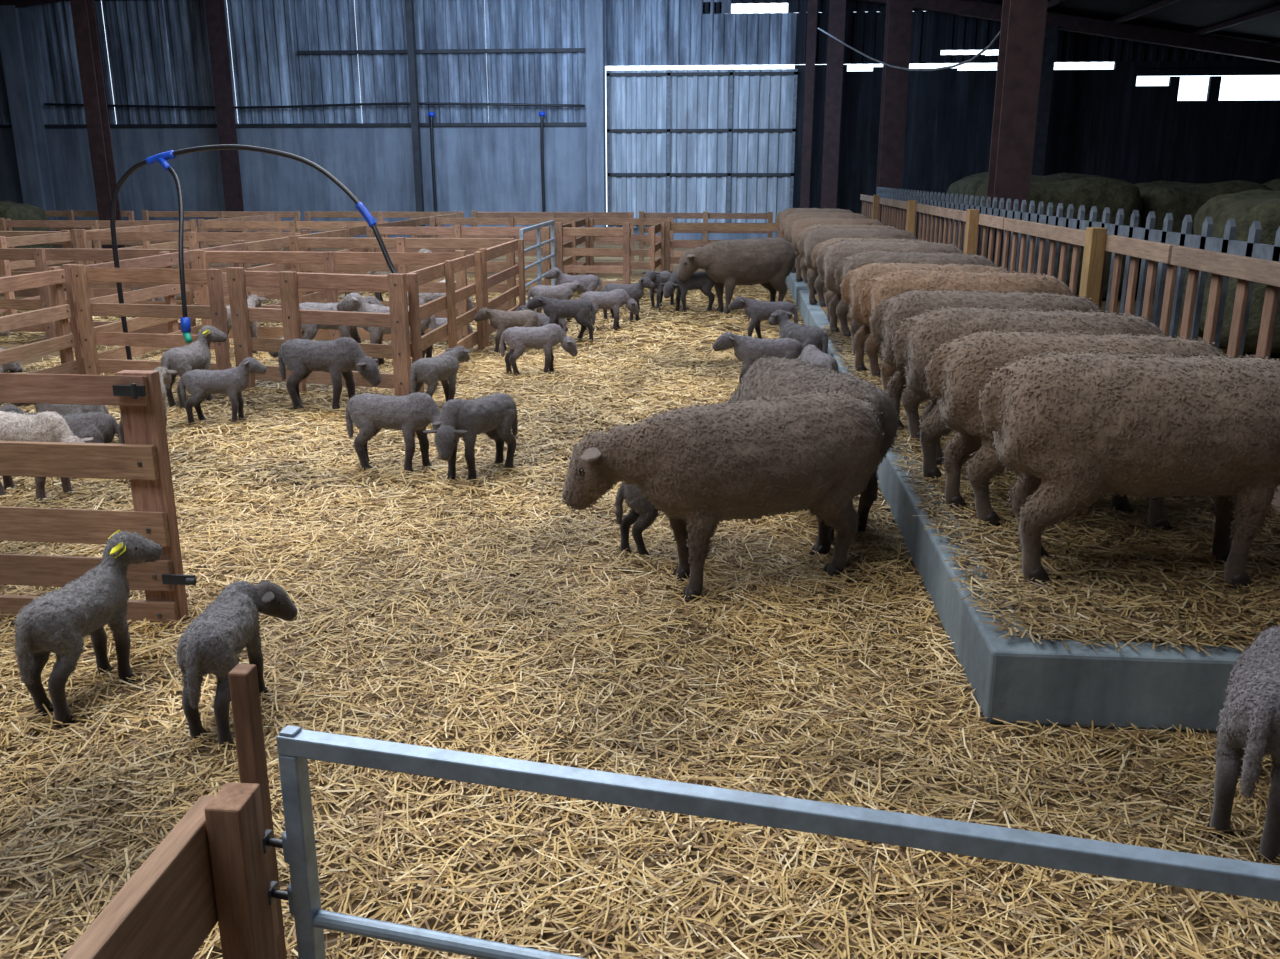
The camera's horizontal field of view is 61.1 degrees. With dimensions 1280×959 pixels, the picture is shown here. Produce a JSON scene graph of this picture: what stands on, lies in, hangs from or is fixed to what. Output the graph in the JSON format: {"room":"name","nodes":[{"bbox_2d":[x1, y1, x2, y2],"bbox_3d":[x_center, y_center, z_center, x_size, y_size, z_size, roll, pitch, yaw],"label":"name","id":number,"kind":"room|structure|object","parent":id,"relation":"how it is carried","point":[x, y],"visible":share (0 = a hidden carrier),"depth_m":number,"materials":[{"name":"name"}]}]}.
{"room":"farm building","nodes":[
{"label":"farm building","id":0,"kind":"room"},
{"bbox_2d":[0,0,1279,242],"bbox_3d":[-0.691,-9.212,25.697,34.000,7.000,0.350,1,16,5],"label":"wall","id":1,"kind":"structure","parent":0,"point":[1101,123],"depth_m":25.84,"materials":[{"name":"metal"}]},
{"bbox_2d":[44,102,584,108],"bbox_3d":[-7.982,-9.035,26.178,13.430,0.157,0.060,1,16,5],"label":"rail","id":2,"kind":"object","parent":1,"relation":"attached to","point":[394,103],"visible":0.91,"depth_m":26.11,"materials":[{"name":"grey metal"}]},
{"bbox_2d":[0,0,1279,62],"bbox_3d":[-2.053,-6.587,9.822,33.800,3.285,31.850,1,16,5],"label":"roof beam","id":3,"kind":"structure","parent":1,"relation":"attached to","point":[1117,29],"depth_m":23.72,"materials":[{"name":"red metal"}]},
{"bbox_2d":[606,69,797,226],"bbox_3d":[1.423,-7.795,25.685,4.440,3.580,0.080,1,16,5],"label":"sliding door","id":4,"kind":"structure","parent":1,"relation":"in","point":[679,141],"depth_m":25.64,"materials":[{"name":"metal"}]},
{"bbox_2d":[0,242,1279,958],"bbox_3d":[-2.055,-1.404,11.256,34.000,0.200,32.000,1,16,5],"label":"straw","id":5,"kind":"structure","parent":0,"point":[637,274],"depth_m":3.22,"materials":[{"name":"plant"}]},
{"bbox_2d":[0,199,52,247],"bbox_3d":[-11.167,-4.248,18.765,1.569,1.203,1.286,1,16,5],"label":"hay bale","id":6,"kind":"object","parent":5,"relation":"on","point":[9,209],"visible":0.32,"depth_m":18.51},
{"bbox_2d":[0,5,58,230],"bbox_3d":[-14.887,-8.590,26.425,0.540,5.408,0.620,1,16,5],"label":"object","id":7,"kind":"structure","parent":5,"relation":"on","point":[16,45],"depth_m":26.22,"materials":[{"name":"metal"}]},
{"bbox_2d":[0,230,73,296],"bbox_3d":[-8.756,-2.739,13.928,3.150,0.920,0.090,1,16,5],"label":"wooden fence","id":8,"kind":"object","parent":5,"relation":"on","point":[32,292],"visible":0.12,"depth_m":13.77,"materials":[{"name":"brown wood"}]},
{"bbox_2d":[0,266,77,374],"bbox_3d":[-4.598,-0.783,6.990,0.090,0.917,3.050,1,16,5],"label":"wooden fence","id":9,"kind":"object","parent":5,"relation":"on","point":[60,312],"visible":0.91,"depth_m":8.11,"materials":[{"name":"brown wood"}]},
{"bbox_2d":[0,229,82,314],"bbox_3d":[-7.231,-2.305,12.373,0.089,0.930,2.950,1,16,5],"label":"wooden fence","id":10,"kind":"object","parent":5,"relation":"on","point":[6,266],"visible":0.34,"depth_m":12.80,"materials":[{"name":"brown wood"}]},
{"bbox_2d":[0,370,188,626],"bbox_3d":[-3.182,0.038,4.036,3.010,0.939,0.091,2,16,6],"label":"wooden fence","id":11,"kind":"object","parent":5,"relation":"on","point":[144,459],"visible":0.94,"depth_m":3.87,"materials":[{"name":"brown wood"}]},
{"bbox_2d":[0,219,190,270],"bbox_3d":[-8.484,-3.600,16.998,3.150,0.914,0.090,1,16,5],"label":"wooden fence","id":12,"kind":"object","parent":5,"relation":"on","point":[93,224],"visible":0.17,"depth_m":16.95,"materials":[{"name":"brown wood"}]},
{"bbox_2d":[70,0,124,261],"bbox_3d":[-9.930,-7.026,19.753,0.320,6.015,0.400,1,16,5],"label":"steel column","id":13,"kind":"structure","parent":5,"relation":"on","point":[83,11],"depth_m":19.76,"materials":[{"name":"brown metal"}]},
{"bbox_2d":[0,248,195,338],"bbox_3d":[-5.855,-1.833,10.699,3.000,0.928,0.089,1,16,5],"label":"wooden fence","id":14,"kind":"object","parent":5,"relation":"on","point":[40,255],"visible":0.45,"depth_m":10.63,"materials":[{"name":"brown wood"}]},
{"bbox_2d":[86,219,198,297],"bbox_3d":[-6.968,-3.143,15.346,0.089,0.930,2.950,1,16,5],"label":"wooden fence","id":15,"kind":"object","parent":5,"relation":"on","point":[192,224],"visible":0.26,"depth_m":15.56,"materials":[{"name":"brown wood"}]},
{"bbox_2d":[71,265,231,374],"bbox_3d":[-3.768,-1.184,8.399,1.237,0.925,0.089,3,16,11],"label":"wooden fence","id":16,"kind":"object","parent":5,"relation":"on","point":[81,274],"visible":0.83,"depth_m":8.39,"materials":[{"name":"brown wood"}]},
{"bbox_2d":[62,241,247,374],"bbox_3d":[-4.329,-1.646,10.034,0.090,0.928,3.000,1,16,5],"label":"wooden fence","id":17,"kind":"object","parent":5,"relation":"on","point":[164,260],"visible":0.33,"depth_m":9.43,"materials":[{"name":"brown wood"}]},
{"bbox_2d":[61,664,286,958],"bbox_3d":[-0.541,0.859,1.007,0.078,1.000,1.065,1,16,5],"label":"wooden fence","id":18,"kind":"object","parent":5,"relation":"on","point":[212,867],"visible":0.94,"depth_m":1.29,"materials":[{"name":"brown wood"}]},
{"bbox_2d":[262,725,1279,958],"bbox_3d":[0.732,0.799,1.124,2.551,0.872,0.027,4,16,14],"label":"metal gate","id":19,"kind":"object","parent":18,"relation":"attached to","point":[296,745],"visible":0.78,"depth_m":1.19,"materials":[{"name":"metal"}]},
{"bbox_2d":[78,229,313,302],"bbox_3d":[-5.592,-2.672,13.672,3.000,0.930,0.089,1,16,5],"label":"wooden fence","id":20,"kind":"object","parent":5,"relation":"on","point":[192,238],"visible":0.32,"depth_m":13.62,"materials":[{"name":"brown wood"}]},
{"bbox_2d":[142,210,300,250],"bbox_3d":[-8.119,-4.766,21.121,3.150,0.923,0.090,1,16,5],"label":"wooden fence","id":21,"kind":"object","parent":5,"relation":"on","point":[145,213],"visible":0.3,"depth_m":21.06,"materials":[{"name":"brown wood"}]},
{"bbox_2d":[204,0,243,231],"bbox_3d":[-9.905,-8.739,25.942,0.360,5.958,0.440,1,16,5],"label":"steel column","id":22,"kind":"structure","parent":5,"relation":"on","point":[215,9],"depth_m":25.80,"materials":[{"name":"brown metal"}]},
{"bbox_2d":[205,213,283,267],"bbox_3d":[-6.697,-3.997,18.418,0.089,0.909,2.950,1,16,5],"label":"wooden fence","id":23,"kind":"object","parent":5,"relation":"on","point":[271,217],"visible":0.36,"depth_m":18.62,"materials":[{"name":"brown wood"}]},
{"bbox_2d":[110,144,397,359],"bbox_3d":[-3.050,-1.585,8.197,2.499,1.826,0.659,3,16,12],"label":"hoop","id":24,"kind":"object","parent":5,"relation":"on","point":[161,158],"visible":0.86,"depth_m":8.20},
{"bbox_2d":[197,219,388,274],"bbox_3d":[-5.320,-3.535,16.741,3.000,0.928,0.089,1,16,5],"label":"wooden fence","id":25,"kind":"object","parent":5,"relation":"on","point":[293,226],"visible":0.27,"depth_m":16.70,"materials":[{"name":"brown wood"}]},
{"bbox_2d":[238,227,350,304],"bbox_3d":[-4.061,-2.494,13.056,0.090,0.923,3.100,1,16,5],"label":"wooden fence","id":26,"kind":"object","parent":5,"relation":"on","point":[262,245],"visible":0.27,"depth_m":12.35,"materials":[{"name":"brown wood"}]},
{"bbox_2d":[226,267,410,395],"bbox_3d":[-2.367,-1.080,8.022,1.470,0.929,0.089,5,16,17],"label":"wooden fence","id":27,"kind":"object","parent":5,"relation":"on","point":[290,315],"visible":0.7,"depth_m":7.98,"materials":[{"name":"brown wood"}]},
{"bbox_2d":[194,250,469,341],"bbox_3d":[-2.893,-1.692,10.211,2.590,0.922,0.090,2,16,5],"label":"wooden fence","id":28,"kind":"object","parent":5,"relation":"on","point":[202,257],"visible":0.52,"depth_m":10.16,"materials":[{"name":"brown wood"}]},
{"bbox_2d":[343,218,416,292],"bbox_3d":[-3.789,-3.359,16.124,0.090,0.924,3.100,1,16,5],"label":"wooden fence","id":29,"kind":"object","parent":5,"relation":"on","point":[360,230],"visible":0.29,"depth_m":15.25,"materials":[{"name":"brown wood"}]},
{"bbox_2d":[304,211,457,251],"bbox_3d":[-4.955,-4.689,20.867,3.000,0.913,0.089,1,16,5],"label":"wooden fence","id":30,"kind":"object","parent":5,"relation":"on","point":[308,214],"visible":0.2,"depth_m":20.83,"materials":[{"name":"brown wood"}]},
{"bbox_2d":[288,236,515,310],"bbox_3d":[-2.697,-2.297,12.359,2.600,0.922,0.089,2,16,6],"label":"wooden fence","id":31,"kind":"object","parent":5,"relation":"on","point":[295,242],"visible":0.46,"depth_m":12.30,"materials":[{"name":"brown wood"}]},
{"bbox_2d":[0,277,805,353],"bbox_3d":[-2.955,-2.240,13.704,9.957,0.079,7.188,1,16,5],"label":"bedding","id":32,"kind":"object","parent":5,"relation":"on","point":[720,319],"visible":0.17,"depth_m":11.83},
{"bbox_2d":[527,280,586,321],"bbox_3d":[-0.918,-1.974,12.065,0.686,0.470,0.225,-4,16,-13],"label":"lamb","id":33,"kind":"object","parent":32,"relation":"on","point":[564,291],"visible":0.6,"depth_m":11.96,"materials":[{"name":"fur"}]},
{"bbox_2d":[527,295,595,341],"bbox_3d":[-0.773,-1.577,10.659,0.686,0.470,0.225,-1,16,-3],"label":"lamb","id":34,"kind":"object","parent":32,"relation":"on","point":[555,309],"visible":0.94,"depth_m":10.58,"materials":[{"name":"fur"}]},
{"bbox_2d":[545,267,601,291],"bbox_3d":[-0.793,-2.269,12.974,0.700,0.546,0.238,-5,16,-17],"label":"lamb","id":35,"kind":"object","parent":32,"relation":"on","point":[591,282],"visible":0.66,"depth_m":12.89,"materials":[{"name":"fur"}]},
{"bbox_2d":[578,288,638,330],"bbox_3d":[-0.324,-1.781,11.419,0.667,0.450,0.237,-4,16,-15],"label":"lamb","id":36,"kind":"object","parent":32,"relation":"on","point":[615,299],"visible":0.78,"depth_m":11.35,"materials":[{"name":"fur"}]},
{"bbox_2d":[602,276,654,322],"bbox_3d":[-0.137,-2.020,12.139,0.665,0.519,0.226,6,17,22],"label":"lamb","id":37,"kind":"object","parent":32,"relation":"on","point":[635,291],"visible":0.62,"depth_m":12.04,"materials":[{"name":"fur"}]},
{"bbox_2d":[642,270,673,308],"bbox_3d":[0.230,-2.343,13.332,0.236,0.494,0.722,8,18,26],"label":"lamb","id":38,"kind":"object","parent":32,"relation":"on","point":[655,277],"visible":0.77,"depth_m":13.22,"materials":[{"name":"fur"}]},
{"bbox_2d":[661,269,716,313],"bbox_3d":[0.607,-2.249,12.946,0.729,0.523,0.251,-6,17,-21],"label":"lamb","id":39,"kind":"object","parent":32,"relation":"on","point":[698,280],"visible":0.8,"depth_m":12.86,"materials":[{"name":"fur"}]},
{"bbox_2d":[677,237,795,314],"bbox_3d":[1.192,-2.432,12.934,1.566,0.877,0.627,-9,18,-29],"label":"sheep","id":40,"kind":"object","parent":32,"relation":"on","point":[767,262],"visible":1,"depth_m":12.69},
{"bbox_2d":[728,296,797,338],"bbox_3d":[1.189,-1.536,10.513,0.686,0.470,0.225,3,16,12],"label":"lamb","id":41,"kind":"object","parent":32,"relation":"on","point":[758,311],"visible":0.74,"depth_m":10.44,"materials":[{"name":"fur"}]},
{"bbox_2d":[405,0,424,226],"bbox_3d":[-5.313,-8.904,25.593,0.200,6.464,0.280,1,16,5],"label":"steel column","id":42,"kind":"structure","parent":5,"relation":"on","point":[409,6],"depth_m":25.56,"materials":[{"name":"brown metal"}]},
{"bbox_2d":[406,251,485,392],"bbox_3d":[-1.578,-1.352,9.013,0.089,0.916,2.250,1,16,4],"label":"wooden fence","id":43,"kind":"object","parent":5,"relation":"on","point":[416,313],"visible":0.7,"depth_m":8.90,"materials":[{"name":"brown wood"}]},
{"bbox_2d":[0,344,893,524],"bbox_3d":[-1.961,-0.579,7.830,6.940,0.067,5.184,1,16,5],"label":"bedding","id":44,"kind":"object","parent":5,"relation":"on","point":[579,394],"visible":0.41,"depth_m":6.92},
{"bbox_2d":[0,404,120,442],"bbox_3d":[-3.465,-0.323,6.475,0.736,0.306,0.346,-3,16,-9],"label":"lamb","id":45,"kind":"object","parent":44,"relation":"on","point":[102,427],"visible":0.38,"depth_m":6.43,"materials":[{"name":"fur"}]},
{"bbox_2d":[12,403,108,414],"bbox_3d":[-3.752,-0.484,7.098,0.669,0.278,0.314,6,17,20],"label":"lamb","id":46,"kind":"object","parent":44,"relation":"on","point":[61,409],"visible":0.23,"depth_m":6.99,"materials":[{"name":"fur"}]},
{"bbox_2d":[160,325,227,410],"bbox_3d":[-3.201,-0.803,7.747,0.223,0.550,0.636,5,16,16],"label":"lamb","id":47,"kind":"object","parent":44,"relation":"on","point":[196,355],"visible":0.73,"depth_m":7.63,"materials":[{"name":"fur"}]},
{"bbox_2d":[179,357,266,424],"bbox_3d":[-2.747,-0.585,7.172,0.574,0.448,0.196,-3,16,-9],"label":"lamb","id":48,"kind":"object","parent":44,"relation":"on","point":[230,381],"visible":0.99,"depth_m":7.12,"materials":[{"name":"fur"}]},
{"bbox_2d":[278,336,381,412],"bbox_3d":[-2.165,-0.733,7.553,0.787,0.531,0.280,3,16,10],"label":"lamb","id":49,"kind":"object","parent":44,"relation":"on","point":[339,356],"visible":0.98,"depth_m":7.47,"materials":[{"name":"fur"}]},
{"bbox_2d":[299,296,383,342],"bbox_3d":[-2.632,-1.308,9.479,0.866,0.593,0.284,-1,16,-3],"label":"lamb","id":50,"kind":"object","parent":44,"relation":"on","point":[310,331],"visible":0.33,"depth_m":9.37,"materials":[{"name":"fur"}]},
{"bbox_2d":[336,292,436,364],"bbox_3d":[-2.140,-1.266,9.215,0.840,0.656,0.286,-2,16,-7],"label":"lamb","id":51,"kind":"object","parent":44,"relation":"on","point":[351,302],"visible":0.43,"depth_m":9.11,"materials":[{"name":"fur"}]},
{"bbox_2d":[344,392,459,474],"bbox_3d":[-1.319,-0.259,5.986,0.688,0.464,0.245,4,16,12],"label":"lamb","id":52,"kind":"object","parent":44,"relation":"on","point":[411,414],"visible":0.89,"depth_m":5.92,"materials":[{"name":"fur"}]},
{"bbox_2d":[408,345,470,401],"bbox_3d":[-1.391,-0.697,7.593,0.208,0.435,0.635,10,18,31],"label":"lamb","id":53,"kind":"object","parent":44,"relation":"on","point":[444,367],"visible":0.92,"depth_m":7.46,"materials":[{"name":"fur"}]},
{"bbox_2d":[423,392,518,483],"bbox_3d":[-0.889,-0.231,5.877,0.226,0.471,0.656,9,18,29],"label":"lamb","id":54,"kind":"object","parent":44,"relation":"on","point":[494,415],"visible":1,"depth_m":5.80,"materials":[{"name":"fur"}]},
{"bbox_2d":[473,307,540,352],"bbox_3d":[-1.222,-1.378,10.012,0.635,0.435,0.208,-5,17,-17],"label":"lamb","id":55,"kind":"object","parent":44,"relation":"on","point":[500,320],"visible":0.76,"depth_m":9.94,"materials":[{"name":"fur"}]},
{"bbox_2d":[499,323,577,375],"bbox_3d":[-0.823,-1.056,8.868,0.646,0.436,0.230,-3,16,-10],"label":"lamb","id":56,"kind":"object","parent":44,"relation":"on","point":[548,336],"visible":1,"depth_m":8.80,"materials":[{"name":"fur"}]},
{"bbox_2d":[712,332,802,383],"bbox_3d":[0.881,-0.854,8.064,0.708,0.484,0.232,1,16,4],"label":"lamb","id":57,"kind":"object","parent":44,"relation":"on","point":[747,349],"visible":0.68,"depth_m":7.98,"materials":[{"name":"fur"}]},
{"bbox_2d":[768,309,828,353],"bbox_3d":[1.276,-1.080,8.753,0.238,0.546,0.700,-12,20,-36],"label":"lamb","id":58,"kind":"object","parent":44,"relation":"on","point":[816,336],"visible":0.59,"depth_m":8.60,"materials":[{"name":"fur"}]},
{"bbox_2d":[795,344,838,370],"bbox_3d":[1.214,-0.706,7.593,0.235,0.447,0.625,-3,16,-10],"label":"lamb","id":59,"kind":"object","parent":44,"relation":"on","point":[811,354],"visible":0.35,"depth_m":7.41,"materials":[{"name":"fur"}]},
{"bbox_2d":[366,225,550,287],"bbox_3d":[-2.493,-3.031,14.949,2.550,0.930,0.090,2,16,6],"label":"wooden fence","id":60,"kind":"object","parent":5,"relation":"on","point":[457,231],"visible":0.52,"depth_m":14.88,"materials":[{"name":"brown wood"}]},
{"bbox_2d":[477,239,525,347],"bbox_3d":[-1.407,-1.967,11.171,0.090,0.929,2.050,1,16,4],"label":"wooden fence","id":61,"kind":"object","parent":5,"relation":"on","point":[496,251],"visible":0.7,"depth_m":11.20,"materials":[{"name":"brown wood"}]},
{"bbox_2d":[429,217,673,273],"bbox_3d":[-1.472,-3.881,17.982,4.050,0.922,0.089,1,16,5],"label":"wooden fence","id":62,"kind":"object","parent":5,"relation":"on","point":[510,222],"visible":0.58,"depth_m":17.93,"materials":[{"name":"brown wood"}]},
{"bbox_2d":[471,211,633,260],"bbox_3d":[-1.662,-4.635,20.654,3.100,0.925,0.089,1,16,5],"label":"wooden fence","id":63,"kind":"object","parent":5,"relation":"on","point":[474,214],"visible":0.41,"depth_m":20.59,"materials":[{"name":"brown wood"}]},
{"bbox_2d":[555,217,589,275],"bbox_3d":[-1.006,-3.432,16.378,0.089,0.927,3.100,1,16,5],"label":"wooden fence","id":64,"kind":"object","parent":5,"relation":"on","point":[574,242],"visible":0.45,"depth_m":16.75,"materials":[{"name":"brown wood"}]},
{"bbox_2d":[555,222,631,288],"bbox_3d":[-0.633,-2.983,14.694,1.036,0.975,0.089,2,16,7],"label":"wooden fence","id":65,"kind":"object","parent":5,"relation":"on","point":[560,231],"visible":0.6,"depth_m":14.66,"materials":[{"name":"brown wood"}]},
{"bbox_2d":[519,220,555,304],"bbox_3d":[-1.251,-2.706,13.477,0.046,0.902,2.444,1,16,4],"label":"metal gate","id":66,"kind":"object","parent":65,"relation":"attached to","point":[537,227],"visible":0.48,"depth_m":13.44,"materials":[{"name":"metal"}]},
{"bbox_2d":[585,0,605,226],"bbox_3d":[-1.020,-8.722,25.369,0.440,6.235,0.520,1,16,5],"label":"steel column","id":67,"kind":"structure","parent":5,"relation":"on","point":[594,9],"depth_m":25.22,"materials":[{"name":"metal"}]},
{"bbox_2d":[0,479,1279,958],"bbox_3d":[-0.406,0.515,3.941,4.357,0.070,6.839,-10,18,-31],"label":"bedding","id":68,"kind":"object","parent":5,"relation":"on","point":[1201,950],"visible":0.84,"depth_m":3.08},
{"bbox_2d":[0,410,92,502],"bbox_3d":[-3.061,-0.120,5.477,0.702,0.474,0.250,5,16,16],"label":"lamb","id":69,"kind":"object","parent":68,"relation":"on","point":[44,426],"visible":0.4,"depth_m":5.38,"materials":[{"name":"fur"}]},
{"bbox_2d":[13,530,163,726],"bbox_3d":[-1.739,0.450,3.411,0.198,0.488,0.564,5,16,17],"label":"lamb","id":70,"kind":"object","parent":68,"relation":"on","point":[57,621],"visible":1,"depth_m":3.30,"materials":[{"name":"fur"}]},
{"bbox_2d":[175,580,297,749],"bbox_3d":[-1.240,0.539,3.287,0.212,0.391,0.529,3,16,11],"label":"lamb","id":71,"kind":"object","parent":68,"relation":"on","point":[213,642],"visible":0.97,"depth_m":3.13,"materials":[{"name":"fur"}]},
{"bbox_2d":[615,482,709,560],"bbox_3d":[0.175,0.138,4.709,0.582,0.385,0.196,-2,16,-9],"label":"lamb","id":72,"kind":"object","parent":68,"relation":"on","point":[642,514],"visible":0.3,"depth_m":4.62,"materials":[{"name":"fur"}]},
{"bbox_2d":[561,389,884,602],"bbox_3d":[0.376,0.051,4.334,1.356,0.760,0.543,-7,17,-23],"label":"sheep","id":73,"kind":"object","parent":68,"relation":"on","point":[704,466],"visible":1,"depth_m":4.12},
{"bbox_2d":[725,354,898,543],"bbox_3d":[0.753,-0.208,5.261,0.535,0.768,1.408,-6,17,-20],"label":"sheep","id":74,"kind":"object","parent":68,"relation":"on","point":[776,376],"visible":0.36,"depth_m":4.91},
{"bbox_2d":[1208,624,1279,864],"bbox_3d":[1.616,0.644,2.787,0.624,0.461,0.251,-15,22,-43],"label":"lamb","id":75,"kind":"object","parent":68,"relation":"on","point":[1249,721],"visible":1,"depth_m":2.61,"materials":[{"name":"fur"}]},
{"bbox_2d":[648,222,664,294],"bbox_3d":[0.244,-3.173,15.479,0.089,0.916,1.451,2,16,7],"label":"wooden fence","id":76,"kind":"object","parent":5,"relation":"on","point":[654,229],"visible":0.74,"depth_m":15.59,"materials":[{"name":"brown wood"}]},
{"bbox_2d":[639,211,772,260],"bbox_3d":[1.228,-4.570,20.416,2.500,0.928,0.089,1,16,5],"label":"wooden fence","id":77,"kind":"object","parent":5,"relation":"on","point":[705,215],"visible":0.46,"depth_m":20.36,"materials":[{"name":"brown wood"}]},
{"bbox_2d":[664,221,783,273],"bbox_3d":[1.239,-3.379,16.189,1.771,0.927,0.089,2,16,6],"label":"wooden fence","id":78,"kind":"object","parent":5,"relation":"on","point":[669,226],"visible":0.4,"depth_m":16.15,"materials":[{"name":"brown wood"}]},
{"bbox_2d":[800,0,817,207],"bbox_3d":[3.874,-8.226,24.971,0.240,5.497,0.320,1,16,5],"label":"steel column","id":79,"kind":"structure","parent":5,"relation":"on","point":[812,4],"depth_m":24.77,"materials":[{"name":"brown metal"}]},
{"bbox_2d":[820,0,845,208],"bbox_3d":[4.377,-8.095,24.651,0.380,5.418,0.460,1,16,5],"label":"steel column","id":80,"kind":"structure","parent":5,"relation":"on","point":[837,8],"depth_m":24.40,"materials":[{"name":"brown metal"}]},
{"bbox_2d":[876,0,912,192],"bbox_3d":[4.742,-6.808,20.289,0.460,5.305,0.540,1,16,5],"label":"steel column","id":81,"kind":"structure","parent":5,"relation":"on","point":[898,25],"depth_m":20.03,"materials":[{"name":"brown metal"}]},
{"bbox_2d":[785,272,1244,731],"bbox_3d":[2.559,-1.784,11.799,1.510,0.238,17.970,1,16,5],"label":"concrete curb","id":82,"kind":"structure","parent":5,"relation":"on","point":[1013,680],"depth_m":3.24,"materials":[{"name":"concrete"}]},
{"bbox_2d":[815,239,962,337],"bbox_3d":[2.225,-1.622,9.249,1.465,0.830,0.568,2,16,6],"label":"sheep","id":83,"kind":"object","parent":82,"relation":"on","point":[829,257],"visible":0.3,"depth_m":9.12},
{"bbox_2d":[799,254,1279,655],"bbox_3d":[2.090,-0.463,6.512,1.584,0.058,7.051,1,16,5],"label":"bedding","id":84,"kind":"object","parent":82,"relation":"on","point":[1074,619],"visible":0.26,"depth_m":3.84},
{"bbox_2d":[779,211,866,272],"bbox_3d":[2.736,-3.389,15.476,1.519,0.855,0.584,3,16,10],"label":"sheep","id":85,"kind":"object","parent":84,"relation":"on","point":[786,220],"visible":0.26,"depth_m":15.32},
{"bbox_2d":[786,217,883,282],"bbox_3d":[2.612,-2.951,13.951,1.479,0.838,0.573,1,16,5],"label":"sheep","id":86,"kind":"object","parent":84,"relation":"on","point":[795,226],"visible":0.35,"depth_m":13.81},
{"bbox_2d":[797,227,915,306],"bbox_3d":[2.390,-2.245,11.460,1.465,0.830,0.568,1,16,4],"label":"sheep","id":87,"kind":"object","parent":84,"relation":"on","point":[806,244],"visible":0.37,"depth_m":11.30},
{"bbox_2d":[811,237,927,321],"bbox_3d":[2.323,-1.901,10.308,1.407,0.792,0.540,2,16,6],"label":"sheep","id":88,"kind":"object","parent":84,"relation":"on","point":[828,295],"visible":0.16,"depth_m":10.23},
{"bbox_2d":[834,250,996,355],"bbox_3d":[2.195,-1.338,8.281,1.435,0.808,0.551,3,16,11],"label":"sheep","id":89,"kind":"object","parent":84,"relation":"on","point":[856,260],"visible":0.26,"depth_m":8.13},
{"bbox_2d":[839,261,1011,377],"bbox_3d":[2.060,-1.091,7.435,1.396,0.790,0.541,1,16,4],"label":"sheep","id":90,"kind":"object","parent":84,"relation":"on","point":[852,284],"visible":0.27,"depth_m":7.35},
{"bbox_2d":[858,268,1073,391],"bbox_3d":[2.039,-0.846,6.505,1.463,0.823,0.562,3,16,10],"label":"sheep","id":91,"kind":"object","parent":84,"relation":"on","point":[879,288],"visible":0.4,"depth_m":6.33},
{"bbox_2d":[869,288,1102,440],"bbox_3d":[1.895,-0.600,5.689,1.396,0.790,0.541,1,16,5],"label":"sheep","id":92,"kind":"object","parent":84,"relation":"on","point":[889,314],"visible":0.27,"depth_m":5.55},
{"bbox_2d":[891,305,1164,480],"bbox_3d":[1.846,-0.387,4.932,1.407,0.792,0.540,3,16,10],"label":"sheep","id":93,"kind":"object","parent":84,"relation":"on","point":[919,336],"visible":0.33,"depth_m":4.80},
{"bbox_2d":[924,329,1225,530],"bbox_3d":[1.813,-0.208,4.327,1.368,0.774,0.530,1,16,4],"label":"sheep","id":94,"kind":"object","parent":84,"relation":"on","point":[955,374],"visible":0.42,"depth_m":4.21},
{"bbox_2d":[978,349,1279,588],"bbox_3d":[1.860,-0.045,3.719,1.407,0.792,0.540,2,16,6],"label":"sheep","id":95,"kind":"object","parent":84,"relation":"on","point":[1078,428],"visible":1,"depth_m":3.52},
{"bbox_2d":[986,0,1047,269],"bbox_3d":[3.915,-4.244,11.179,0.400,5.308,0.480,1,16,5],"label":"steel column","id":96,"kind":"structure","parent":5,"relation":"on","point":[1023,22],"depth_m":11.16,"materials":[{"name":"brown metal"}]},
{"bbox_2d":[949,175,1127,204],"bbox_3d":[7.252,-4.767,19.917,3.070,1.578,2.098,1,16,5],"label":"hay bale","id":97,"kind":"object","parent":5,"relation":"on","point":[968,187],"visible":0.21,"depth_m":19.15},
{"bbox_2d":[1031,26,1057,174],"bbox_3d":[9.027,-7.706,24.557,0.340,4.720,0.420,1,16,5],"label":"steel column","id":98,"kind":"structure","parent":5,"relation":"on","point":[1050,38],"depth_m":24.18,"materials":[{"name":"brown metal"}]},
{"bbox_2d":[976,179,1143,296],"bbox_3d":[5.522,-3.247,14.600,1.984,1.535,1.811,1,16,5],"label":"hay bale","id":99,"kind":"object","parent":5,"relation":"on","point":[1128,197],"visible":0.21,"depth_m":13.72},
{"bbox_2d":[860,194,1279,511],"bbox_3d":[3.341,-2.230,11.476,0.180,1.270,18.985,1,16,5],"label":"fence","id":100,"kind":"object","parent":5,"relation":"on","point":[1097,243],"visible":0.46,"depth_m":6.80,"materials":[{"name":"brown wood"}]},
{"bbox_2d":[876,187,1279,357],"bbox_3d":[3.642,-2.262,11.407,0.030,1.370,18.920,1,16,5],"label":"barrier","id":101,"kind":"object","parent":5,"relation":"on","point":[1228,244],"visible":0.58,"depth_m":7.06,"materials":[{"name":"wood"}]},
{"bbox_2d":[1133,181,1274,292],"bbox_3d":[7.353,-3.217,14.547,1.740,1.505,1.795,1,16,5],"label":"hay bale","id":102,"kind":"object","parent":5,"relation":"on","point":[1180,199],"visible":0.23,"depth_m":13.75},
{"bbox_2d":[1182,190,1279,353],"bbox_3d":[5.954,-1.853,9.783,1.686,1.462,1.682,1,16,5],"label":"hay bale","id":103,"kind":"object","parent":5,"relation":"on","point":[1246,207],"visible":0.46,"depth_m":9.40},
{"bbox_2d":[970,0,1279,43],"bbox_3d":[-2.051,-6.825,9.781,34.400,3.096,32.500,1,16,5],"label":"ceiling","id":104,"kind":"structure","parent":0,"point":[1188,16],"depth_m":22.54,"materials":[{"name":"grey metal"}]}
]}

